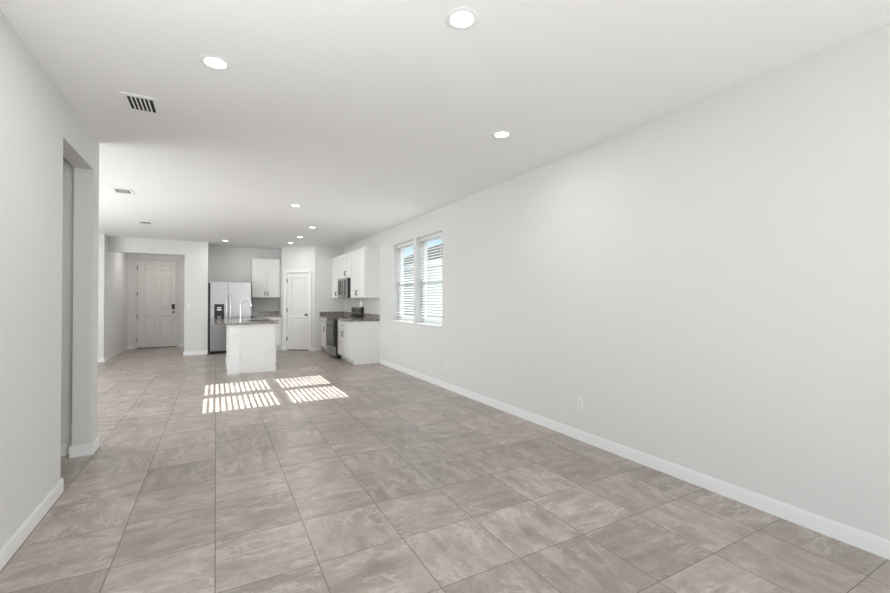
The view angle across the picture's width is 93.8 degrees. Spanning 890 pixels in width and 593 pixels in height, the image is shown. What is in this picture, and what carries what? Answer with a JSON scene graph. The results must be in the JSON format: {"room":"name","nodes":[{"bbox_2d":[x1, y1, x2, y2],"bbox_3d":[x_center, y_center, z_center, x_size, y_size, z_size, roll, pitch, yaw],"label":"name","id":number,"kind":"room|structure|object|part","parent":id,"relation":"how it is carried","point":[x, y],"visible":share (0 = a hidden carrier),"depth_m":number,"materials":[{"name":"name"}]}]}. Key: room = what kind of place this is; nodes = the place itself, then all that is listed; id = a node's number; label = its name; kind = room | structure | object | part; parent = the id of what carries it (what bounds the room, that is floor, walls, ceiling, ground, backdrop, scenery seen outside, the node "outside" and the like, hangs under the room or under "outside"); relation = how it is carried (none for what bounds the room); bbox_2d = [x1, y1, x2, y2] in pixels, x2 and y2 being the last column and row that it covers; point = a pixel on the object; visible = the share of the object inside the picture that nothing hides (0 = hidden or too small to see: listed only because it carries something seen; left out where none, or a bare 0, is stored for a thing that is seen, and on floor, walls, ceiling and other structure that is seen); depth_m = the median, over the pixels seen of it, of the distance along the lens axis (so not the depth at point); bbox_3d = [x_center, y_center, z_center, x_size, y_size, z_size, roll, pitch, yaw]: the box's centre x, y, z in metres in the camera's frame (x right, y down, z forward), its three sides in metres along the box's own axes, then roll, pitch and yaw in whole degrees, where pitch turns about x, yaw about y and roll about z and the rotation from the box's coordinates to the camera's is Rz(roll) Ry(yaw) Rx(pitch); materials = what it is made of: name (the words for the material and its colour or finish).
{"room":"empty living room","nodes":[
{"label":"empty living room","id":0,"kind":"room"},
{"bbox_2d":[0,10,98,548],"bbox_3d":[-0.967,-0.052,-0.303,0.128,2.743,9.200,0,-1,-29],"label":"wall","id":1,"kind":"structure","parent":0,"point":[39,127],"depth_m":2.47,"materials":[{"name":"paint"}]},
{"bbox_2d":[0,478,63,570],"bbox_3d":[-0.721,1.268,-0.748,0.142,0.095,8.204,0,-1,-29],"label":"baseboard","id":2,"kind":"structure","parent":1,"relation":"attached to","point":[14,542],"depth_m":2.35,"materials":[{"name":"white wood"}]},
{"bbox_2d":[69,436,98,457],"bbox_3d":[-3.136,1.307,3.627,0.156,0.095,0.228,0,-1,-29],"label":"baseboard","id":3,"kind":"structure","parent":1,"relation":"attached to","point":[85,449],"depth_m":3.54,"materials":[{"name":"white wood"}]},
{"bbox_2d":[61,157,73,444],"bbox_3d":[-4.720,-0.025,2.814,3.442,2.743,0.120,0,-1,-29],"label":"wall","id":4,"kind":"structure","parent":0,"point":[68,169],"depth_m":3.56,"materials":[{"name":"paint"}]},
{"bbox_2d":[61,444,71,455],"bbox_3d":[-4.693,1.299,2.740,3.428,0.095,0.014,0,-1,-29],"label":"baseboard","id":5,"kind":"structure","parent":4,"relation":"attached to","point":[64,448],"depth_m":3.54,"materials":[{"name":"white wood"}]},
{"bbox_2d":[98,234,126,357],"bbox_3d":[-8.010,0.040,10.060,0.140,2.743,2.650,0,-1,-29],"label":"wall","id":6,"kind":"structure","parent":0,"point":[112,266],"depth_m":9.55,"materials":[{"name":"paint"}]},
{"bbox_2d":[127,253,184,345],"bbox_3d":[-7.942,0.054,11.689,1.830,2.743,0.140,0,-1,-29],"label":"wall","id":7,"kind":"structure","parent":0,"point":[130,256],"depth_m":11.32,"materials":[{"name":"paint"}]},
{"bbox_2d":[98,343,183,361],"bbox_3d":[-8.309,1.362,9.876,3.970,0.095,2.664,0,-1,-29],"label":"baseboard","id":8,"kind":"structure","parent":7,"relation":"attached to","point":[119,351],"depth_m":10.12,"materials":[{"name":"white wood"}]},
{"bbox_2d":[134,257,179,348],"bbox_3d":[-8.011,0.173,11.611,1.045,2.505,0.208,0,-1,-29],"label":"door","id":9,"kind":"structure","parent":7,"relation":"in","point":[156,280],"depth_m":11.58,"materials":[{"name":"white wood"}]},
{"bbox_2d":[208,246,278,312],"bbox_3d":[-4.889,0.054,11.600,3.434,2.743,0.140,0,-1,-29],"label":"wall","id":10,"kind":"structure","parent":0,"point":[226,264],"depth_m":11.17,"materials":[{"name":"paint"}]},
{"bbox_2d":[251,311,278,314],"bbox_3d":[-4.956,0.456,11.467,0.702,0.102,0.020,0,-1,-29],"label":"backsplash","id":11,"kind":"structure","parent":10,"relation":"attached to","point":[253,312],"depth_m":11.46,"materials":[{"name":"stone"}]},
{"bbox_2d":[251,258,279,297],"bbox_3d":[-4.873,-0.492,11.324,0.702,1.040,0.364,0,-1,-29],"label":"upper cabinet","id":12,"kind":"object","parent":10,"relation":"attached to","point":[265,273],"visible":0.99,"depth_m":11.19,"materials":[{"name":"white wood"}]},
{"bbox_3d":[-4.959,-0.494,11.121,0.339,1.032,0.020,0,-1,-29],"label":"door","id":13,"kind":"part","parent":12,"relation":"part of","materials":[{"name":"white wood"}]},
{"bbox_3d":[-4.667,-0.493,11.282,0.313,1.032,0.020,0,-1,-29],"label":"door","id":14,"kind":"part","parent":12,"relation":"part of","materials":[{"name":"white wood"}]},
{"bbox_2d":[279,247,281,345],"bbox_3d":[-4.445,0.052,11.422,0.140,2.743,0.600,0,-1,-29],"label":"wall","id":15,"kind":"structure","parent":0,"point":[280,249],"depth_m":11.25,"materials":[{"name":"paint"}]},
{"bbox_2d":[282,246,314,346],"bbox_3d":[-3.855,0.049,11.051,0.992,2.743,0.140,0,-1,14],"label":"wall","id":16,"kind":"structure","parent":0,"point":[297,257],"depth_m":10.96,"materials":[{"name":"paint"}]},
{"bbox_2d":[284,270,310,350],"bbox_3d":[-3.871,0.363,11.019,0.805,2.115,0.206,0,-1,14],"label":"door","id":17,"kind":"structure","parent":16,"relation":"in","point":[297,283],"depth_m":10.99,"materials":[{"name":"white wood"}]},
{"bbox_2d":[315,246,343,350],"bbox_3d":[-3.092,0.049,11.105,0.762,2.743,0.140,0,-1,-29],"label":"wall","id":18,"kind":"structure","parent":0,"point":[324,255],"depth_m":10.98,"materials":[{"name":"paint"}]},
{"bbox_2d":[319,311,342,315],"bbox_3d":[-3.001,0.452,11.057,0.643,0.102,0.020,0,-1,-29],"label":"backsplash","id":19,"kind":"structure","parent":18,"relation":"attached to","point":[320,313],"depth_m":11.02,"materials":[{"name":"stone"}]},
{"bbox_2d":[0,347,889,592],"bbox_3d":[-3.004,1.416,3.813,8.024,0.120,18.800,0,-1,-29],"label":"floor","id":20,"kind":"structure","parent":0,"point":[319,472],"depth_m":2.71,"materials":[{"name":"tile"}]},
{"bbox_2d":[109,237,208,350],"bbox_3d":[-7.200,0.046,10.734,1.930,2.743,2.250,0,-1,-29],"label":"wall pier","id":21,"kind":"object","parent":20,"relation":"on","point":[196,254],"visible":0.84,"depth_m":10.04,"materials":[{"name":"paint"}]},
{"bbox_2d":[183,350,207,355],"bbox_3d":[-6.058,1.365,10.127,0.504,0.095,0.134,0,-1,-29],"label":"baseboard","id":22,"kind":"object","parent":21,"relation":"attached to","point":[204,351],"visible":1,"depth_m":10.07,"materials":[{"name":"white wood"}]},
{"bbox_2d":[208,282,250,353],"bbox_3d":[-5.514,0.529,10.677,0.946,1.776,0.807,0,-1,-29],"label":"refrigerator","id":23,"kind":"object","parent":20,"relation":"on","point":[225,298],"visible":0.65,"depth_m":10.32,"materials":[{"name":"silver metal"}]},
{"bbox_3d":[-5.580,0.490,10.297,0.388,1.697,0.070,0,-1,-29],"label":"freezer door","id":24,"kind":"part","parent":23,"relation":"part of","materials":[{"name":"silver metal"}]},
{"bbox_3d":[-5.178,0.492,10.518,0.512,1.697,0.070,0,-1,-29],"label":"fresh food door","id":25,"kind":"part","parent":23,"relation":"part of","materials":[{"name":"silver metal"}]},
{"bbox_2d":[225,324,276,374],"bbox_3d":[-3.964,0.956,8.469,0.843,0.882,1.984,0,-1,-29],"label":"kitchen island","id":26,"kind":"object","parent":20,"relation":"on","point":[250,348],"visible":0.87,"depth_m":7.61,"materials":[{"name":"white wood"}]},
{"bbox_3d":[-4.249,1.349,8.309,0.192,0.095,1.984,0,-1,-29],"label":"baseboard","id":27,"kind":"part","parent":26,"relation":"part of","materials":[{"name":"white wood"}]},
{"bbox_2d":[214,318,278,324],"bbox_3d":[-4.067,0.497,8.427,1.060,0.032,2.065,0,-1,-29],"label":"island countertop","id":28,"kind":"structure","parent":26,"relation":"on","point":[234,321],"depth_m":7.94,"materials":[{"name":"stone"}]},
{"bbox_2d":[239,300,252,320],"bbox_3d":[-3.896,0.274,8.164,0.238,0.408,0.108,0,-1,-29],"label":"faucet","id":29,"kind":"object","parent":28,"relation":"on","point":[244,300],"visible":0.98,"depth_m":8.14,"materials":[{"name":"metal"}]},
{"bbox_3d":[-3.909,0.244,8.188,0.208,0.348,0.023,0,-1,-29],"label":"spout","id":30,"kind":"part","parent":29,"relation":"part of","materials":[{"name":"metal"}]},
{"bbox_3d":[-3.981,0.533,8.466,0.803,0.036,1.980,0,-1,-29],"label":"trim moulding","id":31,"kind":"part","parent":26,"relation":"part of","materials":[{"name":"white wood"}]},
{"bbox_3d":[-3.429,0.949,7.657,0.611,0.882,0.012,0,-1,-29],"label":"panel","id":32,"kind":"part","parent":26,"relation":"part of","materials":[{"name":"white wood"}]},
{"bbox_2d":[251,317,281,349],"bbox_3d":[-4.801,0.981,11.180,0.702,0.882,0.664,0,-1,-29],"label":"base cabinet","id":33,"kind":"object","parent":20,"relation":"on","point":[278,319],"visible":0.3,"depth_m":11.05,"materials":[{"name":"white wood"}]},
{"bbox_2d":[251,311,281,316],"bbox_3d":[-4.803,0.470,11.189,0.702,0.135,0.654,0,-1,-29],"label":"countertop","id":34,"kind":"structure","parent":33,"relation":"on","point":[253,313],"depth_m":11.37,"materials":[{"name":"stone"}]},
{"bbox_3d":[-4.444,1.011,11.048,0.188,0.582,0.020,0,-1,-29],"label":"door","id":35,"kind":"part","parent":33,"relation":"part of","materials":[{"name":"white wood"}]},
{"bbox_2d":[321,317,326,350],"bbox_3d":[-2.774,0.976,10.629,0.654,0.882,0.980,0,-1,-29],"label":"base cabinet","id":36,"kind":"object","parent":20,"relation":"on","point":[323,325],"visible":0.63,"depth_m":10.65,"materials":[{"name":"white wood"}]},
{"bbox_3d":[-3.122,1.008,10.677,0.020,0.582,0.452,0,-1,-29],"label":"door","id":37,"kind":"part","parent":36,"relation":"part of","materials":[{"name":"white wood"}]},
{"bbox_2d":[319,311,352,317],"bbox_3d":[-2.770,0.465,10.636,0.643,0.135,0.979,0,-1,-29],"label":"countertop","id":38,"kind":"structure","parent":36,"relation":"on","point":[342,313],"depth_m":10.98,"materials":[{"name":"stone"}]},
{"bbox_2d":[324,307,363,358],"bbox_3d":[-2.401,0.831,9.837,0.754,1.157,0.757,0,-1,-29],"label":"range","id":39,"kind":"object","parent":20,"relation":"on","point":[357,312],"visible":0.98,"depth_m":9.63,"materials":[{"name":"silver glass"}]},
{"bbox_3d":[-2.658,1.239,9.692,0.042,0.194,0.745,0,-1,-29],"label":"storage drawer","id":40,"kind":"part","parent":39,"relation":"part of","materials":[{"name":"silver metal"}]},
{"bbox_3d":[-2.658,0.841,9.695,0.044,0.585,0.745,0,-1,-29],"label":"oven door","id":41,"kind":"part","parent":39,"relation":"part of","materials":[{"name":"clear glass"}]},
{"bbox_2d":[328,316,360,318],"bbox_3d":[-2.393,0.496,9.845,0.590,0.016,0.757,0,-1,-29],"label":"cooktop","id":42,"kind":"object","parent":39,"relation":"in","point":[344,316],"depth_m":9.64,"materials":[{"name":"black glass"}]},
{"bbox_2d":[338,320,378,364],"bbox_3d":[-1.918,0.962,9.073,0.654,0.882,1.033,0,-1,-29],"label":"base cabinet","id":43,"kind":"object","parent":20,"relation":"on","point":[358,342],"visible":1,"depth_m":8.66,"materials":[{"name":"white wood"}]},
{"bbox_3d":[-2.288,0.995,9.161,0.020,0.582,0.490,0,-1,-29],"label":"door","id":44,"kind":"part","parent":43,"relation":"part of","materials":[{"name":"white wood"}]},
{"bbox_3d":[-2.166,0.610,8.943,0.020,0.153,0.999,0,-1,-29],"label":"drawer","id":45,"kind":"part","parent":43,"relation":"part of","materials":[{"name":"white wood"}]},
{"bbox_3d":[-2.046,0.991,8.722,0.020,0.582,0.496,0,-1,-29],"label":"door","id":46,"kind":"part","parent":43,"relation":"part of","materials":[{"name":"white wood"}]},
{"bbox_2d":[336,313,379,321],"bbox_3d":[-1.909,0.451,9.072,0.643,0.135,1.050,0,-1,-29],"label":"countertop","id":47,"kind":"structure","parent":43,"relation":"on","point":[366,317],"depth_m":8.90,"materials":[{"name":"stone"}]},
{"bbox_3d":[-1.653,0.958,8.648,0.600,0.882,0.032,0,-1,-29],"label":"panel","id":48,"kind":"part","parent":43,"relation":"part of","materials":[{"name":"white wood"}]},
{"bbox_2d":[0,0,889,248],"bbox_3d":[-3.004,-1.447,3.839,8.024,0.120,18.800,0,-1,-29],"label":"ceiling","id":49,"kind":"structure","parent":0,"point":[371,117],"depth_m":2.75,"materials":[{"name":"paint"}]},
{"bbox_2d":[110,187,134,194],"bbox_3d":[-4.187,-1.369,5.413,0.214,0.008,0.284,0,-1,-29],"label":"ceiling vent","id":50,"kind":"object","parent":49,"relation":"in","point":[115,190],"visible":1,"depth_m":5.42,"materials":[{"name":"white metal"}]},
{"bbox_2d":[119,91,161,115],"bbox_3d":[-2.194,-1.390,3.017,0.214,0.008,0.299,0,-1,-29],"label":"ceiling vent","id":51,"kind":"object","parent":49,"relation":"in","point":[138,103],"visible":1,"depth_m":3.01,"materials":[{"name":"white metal"}]},
{"bbox_2d":[138,221,153,224],"bbox_3d":[-5.472,-1.349,7.616,0.214,0.008,0.284,0,-1,-29],"label":"ceiling vent","id":52,"kind":"object","parent":49,"relation":"in","point":[140,222],"visible":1,"depth_m":7.61,"materials":[{"name":"white metal"}]},
{"bbox_2d":[198,54,231,70],"bbox_3d":[-1.371,-1.395,2.488,0.178,0.007,0.178,0,-1,-29],"label":"recessed light","id":53,"kind":"object","parent":49,"relation":"in","point":[212,61],"visible":1,"depth_m":2.48,"materials":[{"name":"white plastic"}]},
{"bbox_2d":[444,6,479,29],"bbox_3d":[0.086,-1.398,2.102,0.178,0.007,0.178,0,-1,-29],"label":"recessed light","id":54,"kind":"object","parent":49,"relation":"in","point":[462,17],"visible":1,"depth_m":2.09,"materials":[{"name":"white plastic"}]},
{"bbox_2d":[491,130,511,138],"bbox_3d":[0.487,-1.385,3.567,0.178,0.007,0.178,0,-1,-29],"label":"recessed light","id":55,"kind":"object","parent":49,"relation":"in","point":[500,134],"visible":1,"depth_m":3.56,"materials":[{"name":"white plastic"}]},
{"bbox_2d":[344,23,889,539],"bbox_3d":[0.764,-0.004,5.094,0.200,2.743,16.990,0,-1,-29],"label":"wall","id":56,"kind":"structure","parent":0,"point":[710,277],"depth_m":2.92,"materials":[{"name":"paint"}]},
{"bbox_2d":[332,255,341,297],"bbox_3d":[-2.647,-0.488,10.711,0.364,1.060,0.981,0,-1,-29],"label":"upper cabinet","id":57,"kind":"object","parent":56,"relation":"attached to","point":[337,261],"visible":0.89,"depth_m":10.63,"materials":[{"name":"white wood"}]},
{"bbox_3d":[-2.866,-0.487,10.828,0.020,1.052,0.458,0,-1,-29],"label":"door","id":58,"kind":"part","parent":57,"relation":"part of","materials":[{"name":"white wood"}]},
{"bbox_3d":[-2.643,-0.490,10.421,0.020,1.052,0.454,0,-1,-29],"label":"door","id":59,"kind":"part","parent":57,"relation":"part of","materials":[{"name":"white wood"}]},
{"bbox_2d":[342,252,350,277],"bbox_3d":[-2.225,-0.729,9.948,0.364,0.592,0.765,0,-1,-29],"label":"upper cabinet","id":60,"kind":"object","parent":56,"relation":"attached to","point":[346,258],"visible":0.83,"depth_m":9.82,"materials":[{"name":"white wood"}]},
{"bbox_2d":[338,278,349,297],"bbox_3d":[-2.275,-0.197,9.915,0.474,0.459,0.759,0,-1,-29],"label":"microwave","id":61,"kind":"object","parent":60,"relation":"attached to","point":[344,283],"visible":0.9,"depth_m":9.63,"materials":[{"name":"silver metal"}]},
{"bbox_3d":[-2.468,-0.199,9.923,0.029,0.451,0.560,0,-1,-29],"label":"door","id":62,"kind":"part","parent":61,"relation":"part of","materials":[{"name":"silver metal"}]},
{"bbox_3d":[-2.284,-0.202,9.589,0.029,0.451,0.196,0,-1,-29],"label":"control panel","id":63,"kind":"part","parent":61,"relation":"part of","materials":[{"name":"silver metal"}]},
{"bbox_3d":[-2.436,-0.728,10.048,0.020,0.584,0.370,0,-1,-29],"label":"door","id":64,"kind":"part","parent":60,"relation":"part of","materials":[{"name":"white wood"}]},
{"bbox_3d":[-2.254,-0.731,9.716,0.020,0.584,0.370,0,-1,-29],"label":"door","id":65,"kind":"part","parent":60,"relation":"part of","materials":[{"name":"white wood"}]},
{"bbox_2d":[343,311,351,315],"bbox_3d":[-2.492,0.450,10.777,0.020,0.102,0.958,0,-1,-29],"label":"backsplash","id":66,"kind":"structure","parent":56,"relation":"attached to","point":[344,313],"depth_m":10.84,"materials":[{"name":"stone"}]},
{"bbox_2d":[350,247,378,297],"bbox_3d":[-1.791,-0.501,9.156,0.364,1.060,1.034,0,-1,-29],"label":"upper cabinet","id":67,"kind":"object","parent":56,"relation":"attached to","point":[364,274],"visible":1,"depth_m":8.76,"materials":[{"name":"white wood"}]},
{"bbox_3d":[-2.032,-0.500,9.312,0.020,1.052,0.498,0,-1,-29],"label":"door","id":68,"kind":"part","parent":67,"relation":"part of","materials":[{"name":"white wood"}]},
{"bbox_3d":[-1.789,-0.504,8.869,0.020,1.052,0.498,0,-1,-29],"label":"door","id":69,"kind":"part","parent":67,"relation":"part of","materials":[{"name":"white wood"}]},
{"bbox_2d":[363,313,379,318],"bbox_3d":[-1.636,0.436,9.222,0.020,0.102,1.050,0,-1,-29],"label":"backsplash","id":70,"kind":"structure","parent":56,"relation":"attached to","point":[373,316],"depth_m":9.17,"materials":[{"name":"stone"}]},
{"bbox_2d":[393,320,413,323],"bbox_3d":[-0.718,0.470,7.705,0.153,0.020,0.940,0,-1,-29],"label":"sill","id":71,"kind":"structure","parent":56,"relation":"attached to","point":[402,321],"depth_m":7.65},
{"bbox_2d":[400,244,413,321],"bbox_3d":[-0.628,-0.264,7.761,0.060,1.480,0.930,0,-1,-29],"label":"window","id":72,"kind":"structure","parent":56,"relation":"in","point":[403,318],"depth_m":8.12,"materials":[{"name":"white plastic"}]},
{"bbox_2d":[397,240,413,316],"bbox_3d":[-0.692,-0.314,7.726,0.072,1.376,0.914,0,-1,-29],"label":"window blind","id":73,"kind":"object","parent":72,"relation":"attached to","point":[409,242],"visible":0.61,"depth_m":7.78,"materials":[{"name":"white plastic"}]},
{"bbox_3d":[-0.637,0.067,7.753,0.022,0.698,0.858,0,-1,-29],"label":"sash","id":74,"kind":"part","parent":72,"relation":"part of","materials":[{"name":"white plastic"}]},
{"bbox_3d":[-0.615,-0.606,7.771,0.022,0.724,0.858,0,-1,-29],"label":"sash","id":75,"kind":"part","parent":72,"relation":"part of","materials":[{"name":"white plastic"}]},
{"bbox_2d":[415,323,441,326],"bbox_3d":[-0.216,0.462,6.793,0.153,0.020,0.960,0,-1,-29],"label":"sill","id":76,"kind":"structure","parent":56,"relation":"attached to","point":[427,324],"depth_m":6.71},
{"bbox_2d":[423,236,441,324],"bbox_3d":[-0.127,-0.272,6.849,0.060,1.480,0.950,0,-1,-29],"label":"window","id":77,"kind":"structure","parent":56,"relation":"in","point":[425,320],"depth_m":7.21,"materials":[{"name":"white plastic"}]},
{"bbox_2d":[420,232,441,319],"bbox_3d":[-0.191,-0.322,6.815,0.072,1.376,0.934,0,-1,-29],"label":"window blind","id":78,"kind":"object","parent":77,"relation":"attached to","point":[439,234],"visible":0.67,"depth_m":6.88,"materials":[{"name":"white plastic"}]},
{"bbox_3d":[-0.325,-0.300,7.071,0.055,1.324,0.004,0,-1,-29],"label":"ladder cord","id":79,"kind":"part","parent":78,"relation":"part of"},
{"bbox_3d":[-0.135,0.059,6.842,0.022,0.698,0.878,0,-1,-29],"label":"sash","id":80,"kind":"part","parent":77,"relation":"part of","materials":[{"name":"white plastic"}]},
{"bbox_3d":[-0.113,-0.614,6.860,0.022,0.724,0.878,0,-1,-29],"label":"sash","id":81,"kind":"part","parent":77,"relation":"part of","materials":[{"name":"white plastic"}]},
{"bbox_2d":[577,397,582,409],"bbox_3d":[1.277,1.012,3.935,0.009,0.116,0.072,0,-1,-29],"label":"wall outlet","id":82,"kind":"object","parent":56,"relation":"attached to","point":[579,400],"visible":1,"depth_m":3.94,"materials":[{"name":"white plastic"}]},
{"bbox_2d":[379,359,889,559],"bbox_3d":[1.693,1.303,3.171,0.014,0.095,12.745,0,-1,-29],"label":"baseboard","id":83,"kind":"structure","parent":56,"relation":"attached to","point":[874,544],"depth_m":2.92,"materials":[{"name":"white wood"}]},
{"label":"outside","id":84,"kind":"structure","parent":0,"visible":0},
{"bbox_3d":[14.117,1.768,19.163,36.776,0.250,60.000,0,-1,-29],"label":"ground","id":85,"kind":"structure","parent":84,"visible":0},
{"bbox_2d":[404,243,441,317],"bbox_3d":[4.030,-0.617,13.636,7.900,4.420,16.840,0,-1,-29],"label":"house","id":86,"kind":"structure","parent":85,"relation":"on","point":[435,249],"depth_m":14.77,"materials":[{"name":"white"}]}
]}

